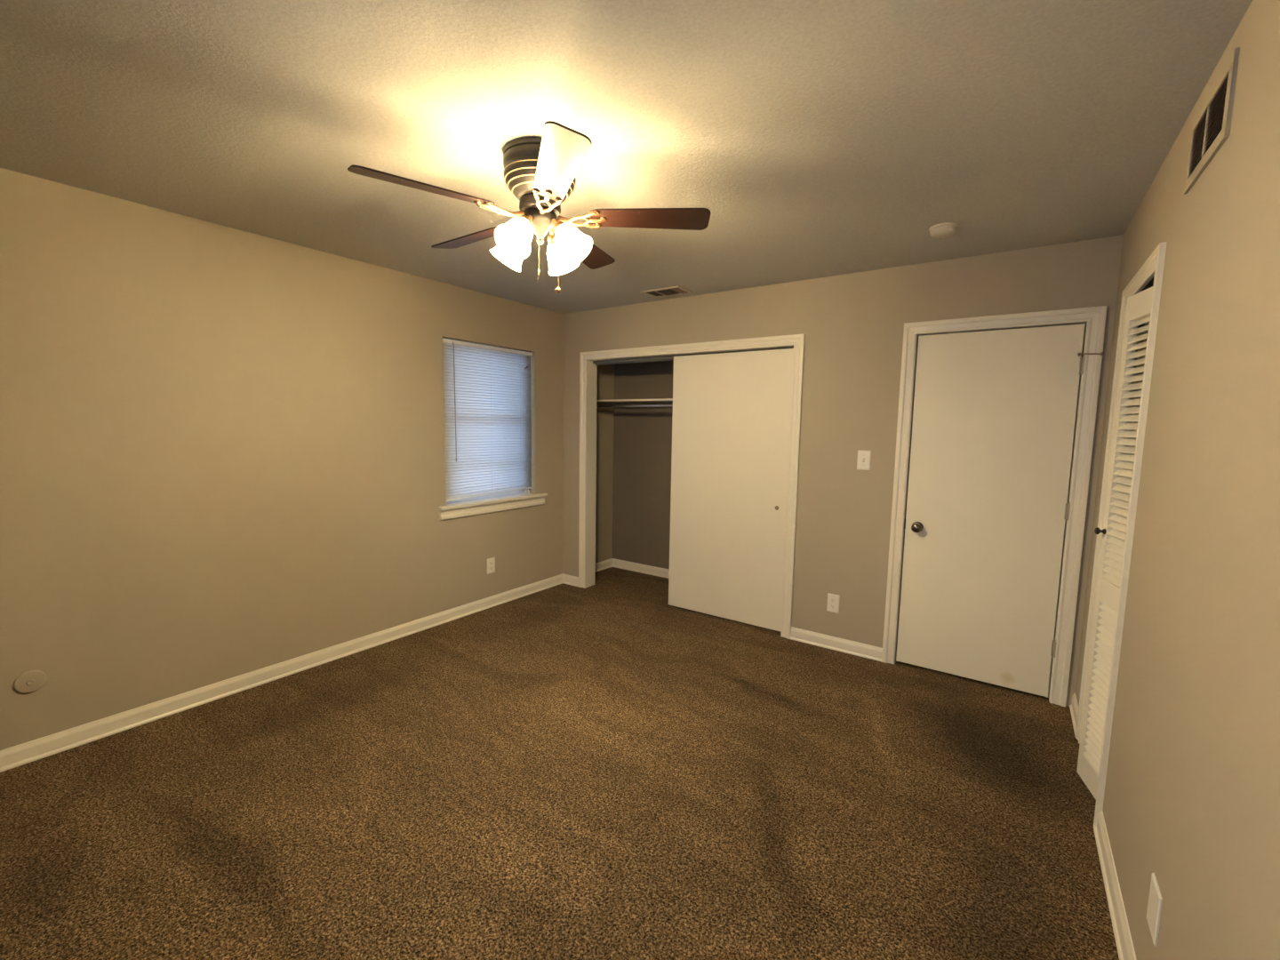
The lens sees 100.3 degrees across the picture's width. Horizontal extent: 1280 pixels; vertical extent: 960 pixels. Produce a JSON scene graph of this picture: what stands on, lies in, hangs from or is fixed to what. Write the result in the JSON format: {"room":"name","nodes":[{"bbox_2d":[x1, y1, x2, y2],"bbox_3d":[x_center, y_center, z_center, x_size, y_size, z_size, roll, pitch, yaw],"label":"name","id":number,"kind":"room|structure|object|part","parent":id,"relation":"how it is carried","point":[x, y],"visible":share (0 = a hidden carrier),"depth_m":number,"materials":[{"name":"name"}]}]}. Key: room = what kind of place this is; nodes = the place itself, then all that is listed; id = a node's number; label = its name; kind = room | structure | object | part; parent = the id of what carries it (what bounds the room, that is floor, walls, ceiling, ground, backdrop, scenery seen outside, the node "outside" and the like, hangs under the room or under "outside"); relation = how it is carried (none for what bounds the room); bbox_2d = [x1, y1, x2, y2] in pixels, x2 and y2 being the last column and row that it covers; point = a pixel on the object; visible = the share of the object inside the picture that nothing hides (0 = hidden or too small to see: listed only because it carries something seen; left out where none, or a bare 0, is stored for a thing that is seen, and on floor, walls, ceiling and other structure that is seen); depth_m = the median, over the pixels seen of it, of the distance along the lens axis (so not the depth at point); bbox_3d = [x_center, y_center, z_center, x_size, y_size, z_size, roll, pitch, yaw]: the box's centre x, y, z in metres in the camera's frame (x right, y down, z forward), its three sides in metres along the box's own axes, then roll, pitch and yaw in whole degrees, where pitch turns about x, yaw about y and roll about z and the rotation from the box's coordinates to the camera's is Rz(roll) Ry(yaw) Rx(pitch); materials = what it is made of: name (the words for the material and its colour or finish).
{"room":"empty bedroom","nodes":[
{"label":"empty bedroom","id":0,"kind":"room"},
{"bbox_2d":[0,168,614,750],"bbox_3d":[-1.817,-0.125,3.389,0.140,2.440,5.190,5,7,35],"label":"wall","id":1,"kind":"structure","parent":0,"point":[222,450],"depth_m":2.74,"materials":[{"name":"beige paint"}]},
{"bbox_2d":[13,670,47,693],"bbox_3d":[-2.585,0.856,2.268,0.018,0.094,0.094,5,7,35],"label":"wall cap","id":2,"kind":"object","parent":1,"relation":"attached to","point":[30,681],"visible":1,"depth_m":2.26,"materials":[{"name":"beige paint"}]},
{"bbox_2d":[0,573,563,772],"bbox_3d":[-1.984,1.079,3.162,0.018,0.085,4.450,5,7,35],"label":"baseboard","id":3,"kind":"structure","parent":1,"relation":"attached to","point":[17,756],"depth_m":2.86,"materials":[{"name":"beige paint"}]},
{"bbox_2d":[446,488,527,503],"bbox_3d":[-1.234,-0.453,4.252,0.043,1.207,0.887,5,7,35],"label":"window","id":4,"kind":"structure","parent":1,"relation":"in","point":[516,492],"depth_m":4.34,"materials":[{"name":"white plastic"}]},
{"bbox_2d":[442,338,532,501],"bbox_3d":[-1.156,-0.453,4.192,0.083,1.171,0.867,5,7,35],"label":"window blind","id":5,"kind":"object","parent":1,"relation":"attached to","point":[487,404],"visible":0.94,"depth_m":4.16,"materials":[{"name":"white plastic"}]},
{"bbox_3d":[-1.342,-0.428,3.952,0.001,1.136,0.001,5,7,35],"label":"ladder cord","id":6,"kind":"part","parent":5,"relation":"part of","materials":[{"name":"fabric"}]},
{"bbox_3d":[-1.167,-1.024,4.147,0.034,0.027,0.867,5,7,35],"label":"head rail","id":7,"kind":"part","parent":5,"relation":"part of","materials":[{"name":"white plastic"}]},
{"bbox_3d":[-1.187,0.109,4.264,0.024,0.036,0.867,5,7,35],"label":"rail","id":8,"kind":"part","parent":5,"relation":"part of","materials":[{"name":"white plastic"}]},
{"bbox_3d":[-1.168,-0.455,4.199,0.001,1.128,0.001,5,7,35],"label":"ladder cord","id":9,"kind":"part","parent":5,"relation":"part of","materials":[{"name":"fabric"}]},
{"bbox_2d":[487,557,495,574],"bbox_3d":[-1.189,0.683,4.267,0.008,0.122,0.076,5,7,35],"label":"power outlet","id":10,"kind":"object","parent":1,"relation":"attached to","point":[491,562],"visible":1,"depth_m":4.26,"materials":[{"name":"white plastic"}]},
{"bbox_2d":[440,496,545,519],"bbox_3d":[-1.136,0.214,4.271,0.021,0.077,1.041,5,7,35],"label":"trim","id":11,"kind":"structure","parent":1,"relation":"attached to","point":[460,512],"depth_m":4.20,"materials":[{"name":"beige paint"}]},
{"bbox_2d":[438,493,547,510],"bbox_3d":[-1.163,0.162,4.285,0.122,0.023,1.061,5,7,35],"label":"window sill","id":12,"kind":"structure","parent":1,"relation":"attached to","point":[463,504],"depth_m":4.20,"materials":[{"name":"beige paint"}]},
{"bbox_2d":[0,567,1119,959],"bbox_3d":[0.035,1.286,2.192,4.740,0.060,5.430,5,7,35],"label":"floor","id":13,"kind":"structure","parent":0,"point":[608,769],"depth_m":2.03,"materials":[{"name":"carpet"}]},
{"bbox_2d":[0,0,1252,313],"bbox_3d":[0.077,-1.220,1.934,4.740,0.100,5.430,5,7,35],"label":"ceiling","id":14,"kind":"structure","parent":0,"point":[818,139],"depth_m":1.69,"materials":[{"name":"paint"}]},
{"bbox_2d":[347,120,710,293],"bbox_3d":[-0.399,-0.942,1.990,1.155,0.481,1.202,5,7,35],"label":"ceiling fan","id":15,"kind":"object","parent":14,"relation":"hanging from","point":[540,172],"visible":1,"depth_m":1.88,"materials":[{"name":"brown metal"}]},
{"bbox_3d":[-0.694,-0.946,1.727,0.435,0.006,0.128,-3,20,-35],"label":"blade","id":16,"kind":"part","parent":15,"relation":"part of","materials":[{"name":"brown wood"}]},
{"bbox_3d":[-0.690,-0.994,2.197,0.435,0.006,0.128,5,20,36],"label":"blade","id":17,"kind":"part","parent":15,"relation":"part of","materials":[{"name":"brown wood"}]},
{"bbox_3d":[-0.497,-0.864,2.028,0.139,0.142,0.131,5,7,35],"label":"lamp shade","id":18,"kind":"part","parent":15,"relation":"part of","materials":[{"name":"white glass"}]},
{"bbox_3d":[-0.425,-0.843,1.842,0.131,0.142,0.139,5,7,35],"label":"lamp shade","id":19,"kind":"part","parent":15,"relation":"part of","materials":[{"name":"white glass"}]},
{"bbox_3d":[-0.417,-0.867,1.861,0.046,0.064,0.060,5,7,35],"label":"light bulb","id":20,"kind":"part","parent":15,"relation":"part of","materials":[{"name":"white glass"}]},
{"bbox_3d":[-0.399,-0.912,1.891,0.051,0.067,0.071,5,7,35],"label":"light arm","id":21,"kind":"part","parent":15,"relation":"part of","materials":[{"name":"brown metal"}]},
{"bbox_3d":[-0.335,-0.926,2.038,0.051,0.067,0.071,5,7,35],"label":"light arm","id":22,"kind":"part","parent":15,"relation":"part of","materials":[{"name":"brown metal"}]},
{"bbox_3d":[-0.293,-0.915,1.933,0.071,0.067,0.051,5,7,35],"label":"light arm","id":23,"kind":"part","parent":15,"relation":"part of","materials":[{"name":"brown metal"}]},
{"bbox_3d":[-0.245,-0.923,1.578,0.128,0.006,0.435,13,2,-18],"label":"blade","id":24,"kind":"part","parent":15,"relation":"part of","materials":[{"name":"brown wood"}]},
{"bbox_3d":[-0.311,-0.868,2.100,0.131,0.142,0.139,5,7,35],"label":"lamp shade","id":25,"kind":"part","parent":15,"relation":"part of","materials":[{"name":"white glass"}]},
{"bbox_3d":[-0.259,-0.870,1.920,0.060,0.064,0.046,5,7,35],"label":"light bulb","id":26,"kind":"part","parent":15,"relation":"part of","materials":[{"name":"white glass"}]},
{"bbox_3d":[-0.238,-0.848,1.914,0.139,0.142,0.131,5,7,35],"label":"lamp shade","id":27,"kind":"part","parent":15,"relation":"part of","materials":[{"name":"white glass"}]},
{"bbox_3d":[-0.238,-1.001,2.340,0.128,0.006,0.435,-11,2,19],"label":"blade","id":28,"kind":"part","parent":15,"relation":"part of","materials":[{"name":"brown wood"}]},
{"bbox_3d":[0.036,-0.957,1.957,0.435,0.006,0.128,1,-7,0],"label":"blade","id":29,"kind":"part","parent":15,"relation":"part of","materials":[{"name":"brown wood"}]},
{"bbox_2d":[640,285,692,297],"bbox_3d":[0.193,-1.361,3.877,0.323,0.014,0.200,5,7,35],"label":"ceiling vent","id":30,"kind":"object","parent":14,"relation":"in","point":[677,290],"visible":1,"depth_m":3.86,"materials":[{"name":"white metal"}]},
{"bbox_2d":[928,222,959,238],"bbox_3d":[1.456,-1.192,2.562,0.124,0.040,0.124,5,7,35],"label":"smoke detector","id":31,"kind":"object","parent":14,"relation":"attached to","point":[946,229],"visible":1,"depth_m":2.53,"materials":[{"name":"beige plastic"}]},
{"bbox_2d":[612,360,673,568],"bbox_3d":[1.640,-0.150,4.199,4.600,2.440,0.100,5,7,35],"label":"wall","id":32,"kind":"structure","parent":0,"point":[642,440],"depth_m":5.27,"materials":[{"name":"brown paint"}]},
{"bbox_2d":[595,558,669,578],"bbox_3d":[0.475,0.964,4.684,2.300,0.085,0.610,5,7,35],"label":"baseboard","id":33,"kind":"structure","parent":32,"relation":"attached to","point":[650,570],"depth_m":5.40,"materials":[{"name":"beige paint"}]},
{"bbox_2d":[596,398,672,411],"bbox_3d":[0.562,-0.645,4.605,2.298,0.106,0.399,5,7,35],"label":"closet shelf","id":34,"kind":"object","parent":32,"relation":"attached to","point":[661,400],"visible":0.27,"depth_m":5.12,"materials":[{"name":"beige paint"}]},
{"bbox_2d":[596,403,672,407],"bbox_3d":[0.472,-0.624,4.462,2.278,0.062,0.062,5,7,35],"label":"closet rod","id":35,"kind":"object","parent":34,"relation":"attached to","point":[635,404],"visible":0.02,"depth_m":4.80,"materials":[{"name":"silver metal"}]},
{"bbox_2d":[563,234,1123,706],"bbox_3d":[0.864,-0.128,3.858,3.720,2.440,0.130,5,7,35],"label":"wall","id":36,"kind":"structure","parent":0,"point":[852,324],"depth_m":3.44,"materials":[{"name":"beige paint"}]},
{"bbox_2d":[563,573,578,586],"bbox_3d":[-0.637,0.922,4.917,0.208,0.085,0.018,5,7,35],"label":"baseboard","id":37,"kind":"structure","parent":36,"relation":"attached to","point":[573,580],"depth_m":4.91,"materials":[{"name":"beige paint"}]},
{"bbox_2d":[578,333,805,639],"bbox_3d":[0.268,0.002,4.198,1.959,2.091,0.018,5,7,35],"label":"trim","id":38,"kind":"structure","parent":36,"relation":"attached to","point":[797,340],"depth_m":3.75,"materials":[{"name":"beige paint"}]},
{"bbox_2d":[592,347,793,365],"bbox_3d":[0.345,-0.962,4.187,1.819,0.029,0.040,5,7,35],"label":"track","id":39,"kind":"object","parent":36,"relation":"attached to","point":[670,357],"visible":0.45,"depth_m":4.37,"materials":[{"name":"silver metal"}]},
{"bbox_2d":[668,348,793,631],"bbox_3d":[0.649,0.062,4.015,0.960,1.994,0.036,5,7,35],"label":"door","id":40,"kind":"structure","parent":36,"relation":"in","point":[732,412],"depth_m":3.98,"materials":[{"name":"beige paint"}]},
{"bbox_2d":[826,592,839,613],"bbox_3d":[1.287,0.822,3.563,0.076,0.122,0.008,5,7,35],"label":"power outlet","id":41,"kind":"object","parent":36,"relation":"attached to","point":[833,600],"visible":1,"depth_m":3.56,"materials":[{"name":"white plastic"}]},
{"bbox_2d":[789,626,882,662],"bbox_3d":[1.298,1.092,3.573,0.598,0.085,0.018,5,7,35],"label":"baseboard","id":42,"kind":"structure","parent":36,"relation":"attached to","point":[833,643],"depth_m":3.56,"materials":[{"name":"beige paint"}]},
{"bbox_2d":[856,450,871,470],"bbox_3d":[1.414,-0.125,3.381,0.076,0.122,0.018,5,7,35],"label":"light switch","id":43,"kind":"object","parent":36,"relation":"attached to","point":[863,463],"visible":1,"depth_m":3.38,"materials":[{"name":"white plastic"}]},
{"bbox_2d":[881,305,1107,707],"bbox_3d":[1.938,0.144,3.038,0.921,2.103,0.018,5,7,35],"label":"trim","id":44,"kind":"structure","parent":36,"relation":"attached to","point":[1095,316],"depth_m":2.86,"materials":[{"name":"beige paint"}]},
{"bbox_2d":[896,323,1103,696],"bbox_3d":[1.970,0.175,3.025,0.850,2.009,0.102,5,7,35],"label":"door","id":45,"kind":"structure","parent":36,"relation":"in","point":[994,412],"depth_m":3.03,"materials":[{"name":"paint"}]},
{"bbox_3d":[1.669,0.287,3.225,0.064,0.064,0.066,5,7,35],"label":"knob","id":46,"kind":"part","parent":45,"relation":"part of","materials":[{"name":"silver metal"}]},
{"bbox_2d":[1075,0,1279,959],"bbox_3d":[1.337,0.153,1.199,0.120,2.440,5.190,5,7,35],"label":"wall","id":47,"kind":"structure","parent":0,"point":[1191,801],"depth_m":1.18,"materials":[{"name":"beige paint"}]},
{"bbox_2d":[1069,692,1078,735],"bbox_3d":[2.226,1.194,2.734,0.018,0.085,0.341,5,7,35],"label":"baseboard","id":48,"kind":"structure","parent":47,"relation":"attached to","point":[1074,707],"depth_m":2.75,"materials":[{"name":"beige paint"}]},
{"bbox_2d":[1076,286,1152,799],"bbox_3d":[1.924,0.272,2.180,0.127,1.980,0.580,5,7,35],"label":"door","id":49,"kind":"structure","parent":47,"relation":"in","point":[1139,305],"depth_m":2.11,"materials":[{"name":"beige paint"}]},
{"bbox_3d":[1.869,0.208,2.173,0.035,0.030,0.030,3,6,21],"label":"knob","id":50,"kind":"part","parent":49,"relation":"part of","materials":[{"name":"black"}]},
{"bbox_2d":[1093,810,1136,959],"bbox_3d":[0.737,1.387,0.613,0.018,0.085,3.361,5,7,35],"label":"baseboard","id":51,"kind":"structure","parent":47,"relation":"attached to","point":[1123,937],"depth_m":1.66,"materials":[{"name":"beige paint"}]},
{"bbox_2d":[1075,241,1166,827],"bbox_3d":[1.931,0.231,2.186,0.018,2.104,0.748,5,7,35],"label":"trim","id":52,"kind":"structure","parent":47,"relation":"attached to","point":[1154,265],"depth_m":1.93,"materials":[{"name":"beige paint"}]},
{"bbox_2d":[1131,274,1154,454],"bbox_3d":[1.987,0.261,2.149,0.120,2.053,0.646,5,7,35],"label":"trim","id":53,"kind":"structure","parent":47,"relation":"attached to","point":[1148,323],"depth_m":2.31,"materials":[{"name":"beige paint"}]},
{"bbox_2d":[1139,276,1154,292],"bbox_3d":[2.004,-0.731,2.047,0.115,0.022,0.608,5,7,35],"label":"track","id":54,"kind":"object","parent":47,"relation":"attached to","point":[1150,284],"visible":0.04,"depth_m":2.02,"materials":[{"name":"black"}]},
{"bbox_2d":[1146,872,1162,946],"bbox_3d":[1.256,1.048,1.307,0.006,0.124,0.092,5,7,35],"label":"blank plate","id":55,"kind":"object","parent":47,"relation":"attached to","point":[1155,898],"visible":1,"depth_m":1.29,"materials":[{"name":"white plastic"}]},
{"bbox_2d":[1183,47,1239,194],"bbox_3d":[1.502,-0.927,1.413,0.009,0.196,0.383,5,7,35],"label":"air vent","id":56,"kind":"object","parent":47,"relation":"in","point":[1210,129],"visible":1,"depth_m":1.38,"materials":[{"name":"white metal"}]}
]}

